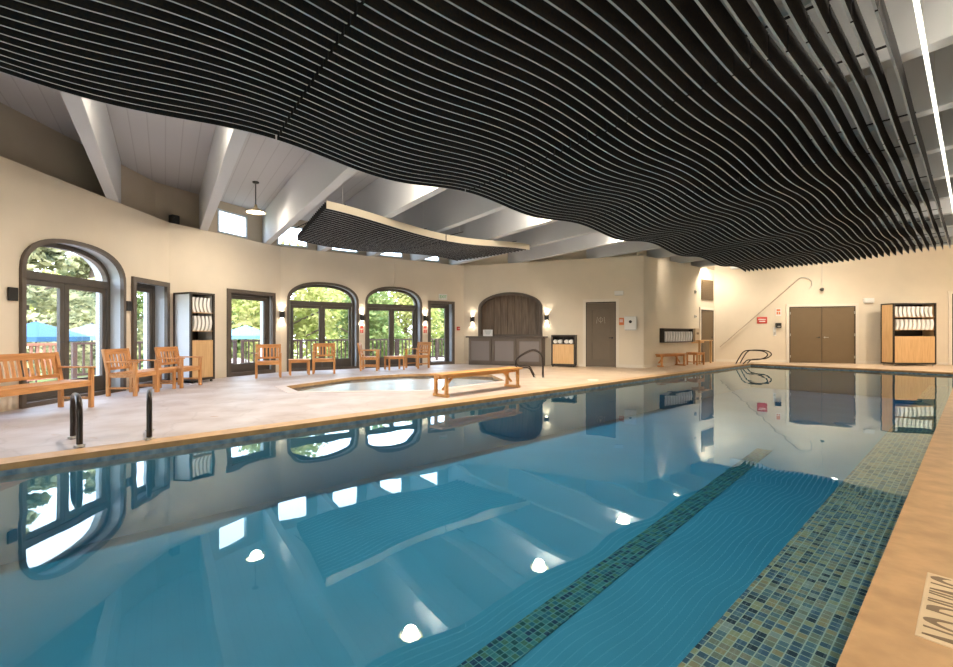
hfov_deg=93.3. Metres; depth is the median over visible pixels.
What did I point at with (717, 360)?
baseboard
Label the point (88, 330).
patio umbrella
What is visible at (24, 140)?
wall
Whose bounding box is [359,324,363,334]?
notice sign
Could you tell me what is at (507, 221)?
ceiling beam
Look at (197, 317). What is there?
folded towel
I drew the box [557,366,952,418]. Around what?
wall
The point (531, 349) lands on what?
pool handrail
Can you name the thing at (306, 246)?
window
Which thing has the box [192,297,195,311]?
folded towel
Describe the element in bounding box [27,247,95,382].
conifer tree
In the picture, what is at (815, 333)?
door
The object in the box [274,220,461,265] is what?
wall
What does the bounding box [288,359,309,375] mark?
side table
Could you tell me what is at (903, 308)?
folded towel
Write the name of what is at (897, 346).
tall cabinet
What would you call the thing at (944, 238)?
ceiling beam
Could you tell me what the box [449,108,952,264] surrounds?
ceiling beam
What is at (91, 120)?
ceiling beam
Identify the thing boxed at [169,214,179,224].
speaker
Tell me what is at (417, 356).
armchair
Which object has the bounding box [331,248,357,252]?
window
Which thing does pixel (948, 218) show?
ceiling beam
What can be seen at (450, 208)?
ceiling beam
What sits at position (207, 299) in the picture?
folded towel
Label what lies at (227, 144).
ceiling beam
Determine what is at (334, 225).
ceiling panel
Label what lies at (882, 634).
pool coping
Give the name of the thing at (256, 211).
pendant lamp
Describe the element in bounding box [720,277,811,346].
pole
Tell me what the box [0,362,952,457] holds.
floor
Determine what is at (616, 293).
emergency light
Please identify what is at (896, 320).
folded towel
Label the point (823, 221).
ceiling panel
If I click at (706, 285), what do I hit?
air vent
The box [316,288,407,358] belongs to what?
leafy tree
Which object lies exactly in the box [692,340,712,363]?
console shelf
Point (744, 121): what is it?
ceiling panel
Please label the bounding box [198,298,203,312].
folded towel
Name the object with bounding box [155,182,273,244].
wall
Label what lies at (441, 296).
exit sign
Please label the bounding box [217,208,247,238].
window
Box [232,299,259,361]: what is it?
leafy tree
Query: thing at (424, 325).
notice sign
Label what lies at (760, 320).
notice sign
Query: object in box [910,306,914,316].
folded towel
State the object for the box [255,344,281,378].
armchair
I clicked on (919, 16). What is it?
track
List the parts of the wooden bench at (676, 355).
leg frame, seat, leg frame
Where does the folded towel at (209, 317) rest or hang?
on the tall cabinet at (189, 342)
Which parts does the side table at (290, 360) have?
leg, leg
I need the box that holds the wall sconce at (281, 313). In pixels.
[279,311,284,317]
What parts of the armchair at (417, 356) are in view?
leg, leg, backrest, leg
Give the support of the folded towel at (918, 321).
on the tall cabinet at (897, 346)
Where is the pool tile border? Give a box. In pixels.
[677,416,939,666]
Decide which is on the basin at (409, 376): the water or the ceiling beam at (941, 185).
the water
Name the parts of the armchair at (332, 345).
leg, leg, seat, backrest, leg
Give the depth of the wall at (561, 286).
15.88 m
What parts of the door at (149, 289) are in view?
frame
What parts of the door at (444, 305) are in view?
frame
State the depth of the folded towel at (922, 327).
16.00 m
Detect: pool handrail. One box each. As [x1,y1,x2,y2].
[515,350,544,377]
[516,349,541,375]
[735,350,767,363]
[739,349,771,363]
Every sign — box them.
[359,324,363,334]
[423,324,426,334]
[439,294,446,299]
[483,330,492,335]
[619,318,623,324]
[757,317,766,323]
[776,308,780,315]
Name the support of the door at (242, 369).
in the wall at (201, 261)
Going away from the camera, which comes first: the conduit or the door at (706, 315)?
the conduit
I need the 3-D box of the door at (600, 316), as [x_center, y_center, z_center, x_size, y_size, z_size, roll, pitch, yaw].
[4.263,-0.017,15.443,1.199,2.335,0.088,0,0,21]
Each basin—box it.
[0,365,950,666]
[292,376,498,388]
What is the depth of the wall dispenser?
17.02 m
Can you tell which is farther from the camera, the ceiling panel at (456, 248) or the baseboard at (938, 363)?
the baseboard at (938, 363)
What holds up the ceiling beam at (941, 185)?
attached to the ceiling
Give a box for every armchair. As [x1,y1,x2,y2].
[101,348,159,396]
[154,346,202,387]
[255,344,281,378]
[312,343,334,373]
[357,343,380,370]
[405,342,430,368]
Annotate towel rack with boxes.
[660,328,692,342]
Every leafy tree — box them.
[29,269,76,321]
[137,291,143,366]
[232,239,346,361]
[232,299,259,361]
[306,289,347,357]
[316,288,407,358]
[376,291,443,355]
[431,308,443,355]
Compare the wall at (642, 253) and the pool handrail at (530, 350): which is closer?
the pool handrail at (530, 350)
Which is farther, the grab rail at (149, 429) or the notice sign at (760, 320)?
the notice sign at (760, 320)
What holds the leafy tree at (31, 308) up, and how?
on the ground
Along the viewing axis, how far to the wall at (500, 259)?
16.55 m
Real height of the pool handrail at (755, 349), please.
0.566 m
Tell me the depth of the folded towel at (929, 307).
15.99 m
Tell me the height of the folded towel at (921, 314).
0.369 m
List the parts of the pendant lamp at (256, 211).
lamp shade, bulb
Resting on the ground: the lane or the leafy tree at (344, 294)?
the leafy tree at (344, 294)
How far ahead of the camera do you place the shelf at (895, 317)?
16.32 m
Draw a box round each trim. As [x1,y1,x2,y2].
[274,373,513,392]
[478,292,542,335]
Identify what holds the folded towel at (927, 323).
on the tall cabinet at (897, 346)
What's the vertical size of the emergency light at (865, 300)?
0.191 m
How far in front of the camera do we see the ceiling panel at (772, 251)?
12.03 m
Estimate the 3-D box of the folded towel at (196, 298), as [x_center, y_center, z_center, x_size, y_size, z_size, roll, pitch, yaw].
[-6.741,-0.671,10.630,0.465,0.348,0.100,0,0,24]
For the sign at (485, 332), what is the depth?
16.66 m
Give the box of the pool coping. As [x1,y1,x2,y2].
[0,363,952,666]
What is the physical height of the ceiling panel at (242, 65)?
1.316 m
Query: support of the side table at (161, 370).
on the floor
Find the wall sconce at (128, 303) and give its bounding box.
[126,301,131,310]
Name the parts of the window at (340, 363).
door, door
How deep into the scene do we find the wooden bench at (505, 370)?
8.64 m
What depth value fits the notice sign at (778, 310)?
17.86 m
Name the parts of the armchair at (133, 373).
leg, backrest, armrest, leg, seat, leg, armrest, leg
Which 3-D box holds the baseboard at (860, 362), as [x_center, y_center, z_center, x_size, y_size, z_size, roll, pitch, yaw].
[14.939,1.100,17.061,0.857,0.100,0.014,0,0,15]
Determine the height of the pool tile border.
0.478 m
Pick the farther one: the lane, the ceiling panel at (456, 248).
the ceiling panel at (456, 248)
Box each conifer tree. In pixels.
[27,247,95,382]
[33,254,143,379]
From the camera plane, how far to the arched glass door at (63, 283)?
7.99 m
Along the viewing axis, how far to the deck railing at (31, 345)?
10.33 m
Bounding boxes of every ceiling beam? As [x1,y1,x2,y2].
[60,92,120,202]
[199,126,248,230]
[262,153,356,244]
[317,0,810,250]
[366,0,952,256]
[410,44,952,260]
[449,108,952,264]
[508,149,952,262]
[586,177,952,258]
[647,198,952,257]
[670,214,952,262]
[691,226,952,266]
[730,236,952,268]
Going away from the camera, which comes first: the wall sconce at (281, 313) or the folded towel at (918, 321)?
the wall sconce at (281, 313)
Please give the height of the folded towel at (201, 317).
0.348 m
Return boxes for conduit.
[394,259,395,286]
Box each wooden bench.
[430,367,522,397]
[655,353,686,366]
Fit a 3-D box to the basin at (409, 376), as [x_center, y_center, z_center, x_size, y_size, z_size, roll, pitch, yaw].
[-1.747,1.525,10.858,3.489,0.750,5.397,0,0,43]
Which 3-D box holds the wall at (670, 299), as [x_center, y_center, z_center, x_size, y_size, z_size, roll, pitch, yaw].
[7.611,-0.715,17.015,5.714,3.770,0.500,0,0,-40]
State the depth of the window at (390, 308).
15.83 m
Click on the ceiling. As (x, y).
(173, 152)
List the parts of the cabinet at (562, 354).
door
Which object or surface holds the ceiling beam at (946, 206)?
attached to the ceiling
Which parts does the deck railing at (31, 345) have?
rail, rail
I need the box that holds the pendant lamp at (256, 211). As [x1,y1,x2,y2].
[246,181,265,214]
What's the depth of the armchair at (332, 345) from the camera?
13.23 m
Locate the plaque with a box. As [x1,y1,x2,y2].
[915,572,952,648]
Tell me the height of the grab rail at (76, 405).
0.527 m
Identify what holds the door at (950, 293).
in the wall at (926, 276)
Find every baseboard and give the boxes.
[619,364,642,367]
[644,361,692,367]
[716,359,785,362]
[859,361,881,363]
[937,362,947,364]
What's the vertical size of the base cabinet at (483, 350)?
1.050 m
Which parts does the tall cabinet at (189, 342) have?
panel, door, panel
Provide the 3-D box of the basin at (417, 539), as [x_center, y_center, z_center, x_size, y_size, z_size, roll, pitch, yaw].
[4.392,1.590,8.015,21.060,0.880,5.422,0,0,-42]
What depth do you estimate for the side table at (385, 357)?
14.27 m
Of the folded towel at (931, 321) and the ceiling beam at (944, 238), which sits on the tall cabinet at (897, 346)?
the folded towel at (931, 321)
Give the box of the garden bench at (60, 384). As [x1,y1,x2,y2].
[0,352,95,407]
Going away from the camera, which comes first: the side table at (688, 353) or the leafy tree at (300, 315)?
the side table at (688, 353)
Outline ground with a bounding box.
[29,344,443,382]
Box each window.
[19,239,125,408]
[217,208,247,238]
[277,226,307,247]
[287,282,358,371]
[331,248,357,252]
[365,287,421,367]
[379,253,402,257]
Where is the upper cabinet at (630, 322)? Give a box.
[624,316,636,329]
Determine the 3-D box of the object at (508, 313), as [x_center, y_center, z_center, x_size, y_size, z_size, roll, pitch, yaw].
[1.266,-0.710,16.731,2.462,1.680,0.305,0,0,21]
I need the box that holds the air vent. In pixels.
[701,279,712,300]
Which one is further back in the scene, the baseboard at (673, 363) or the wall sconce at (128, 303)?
the baseboard at (673, 363)
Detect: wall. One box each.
[0,102,154,216]
[0,156,168,411]
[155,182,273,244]
[169,223,279,379]
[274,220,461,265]
[280,247,462,371]
[462,250,636,265]
[463,256,643,367]
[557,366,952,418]
[637,251,706,268]
[644,256,713,364]
[707,245,952,364]
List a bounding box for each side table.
[138,368,176,391]
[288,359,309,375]
[384,356,404,369]
[686,352,704,364]
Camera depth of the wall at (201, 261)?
11.70 m
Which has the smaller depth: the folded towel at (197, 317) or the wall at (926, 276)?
the folded towel at (197, 317)
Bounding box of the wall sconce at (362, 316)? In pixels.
[360,314,364,320]
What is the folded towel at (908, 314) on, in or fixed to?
on the tall cabinet at (897, 346)
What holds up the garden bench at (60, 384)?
on the floor
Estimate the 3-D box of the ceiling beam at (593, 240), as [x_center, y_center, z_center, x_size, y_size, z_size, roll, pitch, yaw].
[5.462,-3.085,10.915,0.180,0.960,14.814,0,0,-35]
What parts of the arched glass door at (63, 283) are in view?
door, door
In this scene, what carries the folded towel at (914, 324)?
on the tall cabinet at (897, 346)
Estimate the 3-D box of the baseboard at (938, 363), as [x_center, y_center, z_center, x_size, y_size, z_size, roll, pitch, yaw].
[17.070,1.100,16.479,0.326,0.100,0.014,0,0,15]
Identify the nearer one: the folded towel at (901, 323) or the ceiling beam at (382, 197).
the ceiling beam at (382, 197)
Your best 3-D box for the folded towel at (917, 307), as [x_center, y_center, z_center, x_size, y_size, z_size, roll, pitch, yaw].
[15.724,-0.778,16.221,0.128,0.369,0.412,0,0,3]
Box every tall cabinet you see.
[173,292,214,382]
[881,303,935,365]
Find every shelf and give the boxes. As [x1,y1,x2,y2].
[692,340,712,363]
[895,317,924,317]
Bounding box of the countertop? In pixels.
[466,336,547,337]
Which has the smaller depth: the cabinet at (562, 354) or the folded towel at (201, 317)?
the folded towel at (201, 317)
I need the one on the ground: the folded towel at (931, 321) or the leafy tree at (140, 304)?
the leafy tree at (140, 304)
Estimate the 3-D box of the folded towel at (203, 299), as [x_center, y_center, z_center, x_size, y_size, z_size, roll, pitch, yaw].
[-6.665,-0.671,10.802,0.465,0.348,0.100,0,0,24]
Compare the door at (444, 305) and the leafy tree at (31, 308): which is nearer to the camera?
the door at (444, 305)
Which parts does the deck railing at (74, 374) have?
post, rail, rail, post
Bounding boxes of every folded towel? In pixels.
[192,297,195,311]
[192,316,196,330]
[194,297,198,311]
[195,316,200,330]
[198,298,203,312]
[199,316,204,330]
[202,298,206,312]
[203,316,208,330]
[206,298,210,312]
[207,316,211,330]
[895,319,898,329]
[897,307,902,316]
[898,319,903,329]
[902,307,906,316]
[902,319,907,329]
[906,306,910,316]
[906,319,911,329]
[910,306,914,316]
[911,319,916,329]
[915,306,919,316]
[915,319,920,329]
[919,306,923,316]
[919,319,924,329]
[923,306,927,316]
[924,319,929,329]
[928,306,932,316]
[928,319,933,329]
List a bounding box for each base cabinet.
[466,336,547,365]
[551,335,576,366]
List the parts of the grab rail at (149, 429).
rail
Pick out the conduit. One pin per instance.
(394, 259)
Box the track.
[913,0,952,210]
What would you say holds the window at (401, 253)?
in the wall at (300, 222)
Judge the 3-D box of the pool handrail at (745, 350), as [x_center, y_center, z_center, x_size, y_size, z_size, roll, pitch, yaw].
[10.054,0.878,16.489,0.078,0.566,1.101,0,0,-42]
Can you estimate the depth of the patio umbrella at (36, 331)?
12.27 m
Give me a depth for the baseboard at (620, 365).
15.12 m
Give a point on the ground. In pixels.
(304, 346)
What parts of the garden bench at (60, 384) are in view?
backrest, seat, leg, armrest, leg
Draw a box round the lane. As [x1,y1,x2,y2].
[457,448,771,666]
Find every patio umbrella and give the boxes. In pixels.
[27,320,89,382]
[69,322,95,341]
[232,324,259,362]
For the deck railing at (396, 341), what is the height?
0.960 m
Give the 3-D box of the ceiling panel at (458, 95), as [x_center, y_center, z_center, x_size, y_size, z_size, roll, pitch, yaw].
[0.188,-2.905,4.352,3.171,1.325,5.630,0,0,-36]
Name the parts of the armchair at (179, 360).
leg, backrest, leg, seat, leg, armrest, leg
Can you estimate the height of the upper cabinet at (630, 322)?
0.468 m
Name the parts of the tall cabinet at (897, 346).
panel, door, panel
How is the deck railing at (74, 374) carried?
on the terrace
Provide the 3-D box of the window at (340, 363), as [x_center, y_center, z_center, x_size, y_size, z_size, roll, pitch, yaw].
[-4.898,-0.235,14.355,2.237,2.770,0.370,0,0,-35]
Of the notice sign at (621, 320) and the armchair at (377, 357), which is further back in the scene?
the notice sign at (621, 320)
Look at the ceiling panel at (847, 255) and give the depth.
13.69 m
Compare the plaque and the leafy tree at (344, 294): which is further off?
the leafy tree at (344, 294)
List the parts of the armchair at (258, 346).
leg, leg, seat, backrest, leg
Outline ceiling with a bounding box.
[0,72,378,220]
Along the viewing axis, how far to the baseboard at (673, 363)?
15.90 m
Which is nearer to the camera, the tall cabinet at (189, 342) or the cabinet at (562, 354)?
the tall cabinet at (189, 342)
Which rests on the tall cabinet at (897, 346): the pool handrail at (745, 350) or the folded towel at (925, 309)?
the folded towel at (925, 309)
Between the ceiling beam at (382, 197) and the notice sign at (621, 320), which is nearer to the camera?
the ceiling beam at (382, 197)
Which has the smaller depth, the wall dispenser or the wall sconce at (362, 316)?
the wall sconce at (362, 316)
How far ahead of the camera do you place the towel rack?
15.98 m
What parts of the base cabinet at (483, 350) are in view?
panel, panel, panel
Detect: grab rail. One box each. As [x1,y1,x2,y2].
[67,392,84,447]
[144,388,153,439]
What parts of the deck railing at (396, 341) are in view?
post, post, rail, post, post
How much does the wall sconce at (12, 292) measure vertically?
0.200 m
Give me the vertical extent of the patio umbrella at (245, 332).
2.494 m
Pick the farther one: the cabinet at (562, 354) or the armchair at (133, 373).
the cabinet at (562, 354)
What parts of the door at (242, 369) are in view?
frame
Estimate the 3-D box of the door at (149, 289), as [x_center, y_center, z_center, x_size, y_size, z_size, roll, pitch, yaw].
[-7.303,-0.015,9.884,0.380,2.330,1.210,0,0,-3]
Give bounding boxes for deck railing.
[27,343,56,380]
[71,340,236,378]
[241,338,443,362]
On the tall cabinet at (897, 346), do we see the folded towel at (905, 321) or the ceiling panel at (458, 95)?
the folded towel at (905, 321)
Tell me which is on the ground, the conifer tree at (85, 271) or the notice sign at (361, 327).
the conifer tree at (85, 271)
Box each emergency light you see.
[614,291,622,295]
[863,298,873,302]
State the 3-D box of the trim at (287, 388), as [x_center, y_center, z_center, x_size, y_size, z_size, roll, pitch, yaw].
[-1.748,1.176,10.863,3.883,0.068,5.804,0,0,43]
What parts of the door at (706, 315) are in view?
casing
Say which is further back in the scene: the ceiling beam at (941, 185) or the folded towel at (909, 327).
the folded towel at (909, 327)
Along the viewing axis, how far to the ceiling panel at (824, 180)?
7.68 m
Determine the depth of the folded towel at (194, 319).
10.48 m
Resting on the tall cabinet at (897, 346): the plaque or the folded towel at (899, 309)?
the folded towel at (899, 309)
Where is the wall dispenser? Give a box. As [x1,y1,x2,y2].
[690,328,699,341]
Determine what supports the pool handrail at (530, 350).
on the floor
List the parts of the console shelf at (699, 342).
leg, leg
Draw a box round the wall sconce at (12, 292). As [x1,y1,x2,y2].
[7,287,17,300]
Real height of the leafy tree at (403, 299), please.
7.100 m
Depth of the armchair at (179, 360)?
9.71 m
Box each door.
[131,276,169,387]
[227,288,275,376]
[428,300,454,364]
[583,299,618,366]
[699,307,713,362]
[786,303,858,363]
[948,291,952,364]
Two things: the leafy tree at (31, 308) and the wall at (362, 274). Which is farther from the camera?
the leafy tree at (31, 308)
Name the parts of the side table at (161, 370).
leg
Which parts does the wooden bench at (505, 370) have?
leg frame, rail, seat, leg frame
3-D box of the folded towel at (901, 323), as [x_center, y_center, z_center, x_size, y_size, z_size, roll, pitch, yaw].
[15.174,-0.320,16.250,0.128,0.369,0.412,0,0,3]
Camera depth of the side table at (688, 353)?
16.47 m
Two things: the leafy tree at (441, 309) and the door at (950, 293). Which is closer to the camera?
the door at (950, 293)
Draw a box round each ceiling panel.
[0,0,360,139]
[277,0,877,191]
[296,184,445,252]
[387,225,529,260]
[465,0,915,222]
[574,118,932,241]
[644,180,941,256]
[694,213,947,266]
[730,235,950,271]
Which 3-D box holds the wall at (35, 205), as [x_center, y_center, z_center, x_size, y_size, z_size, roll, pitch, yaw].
[-6.995,-0.715,2.626,0.500,3.770,16.049,0,0,-3]
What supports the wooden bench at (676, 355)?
on the floor
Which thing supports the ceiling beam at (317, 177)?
attached to the ceiling
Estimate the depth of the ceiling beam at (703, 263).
12.51 m
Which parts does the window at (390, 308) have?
door, door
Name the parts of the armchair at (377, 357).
leg, leg, leg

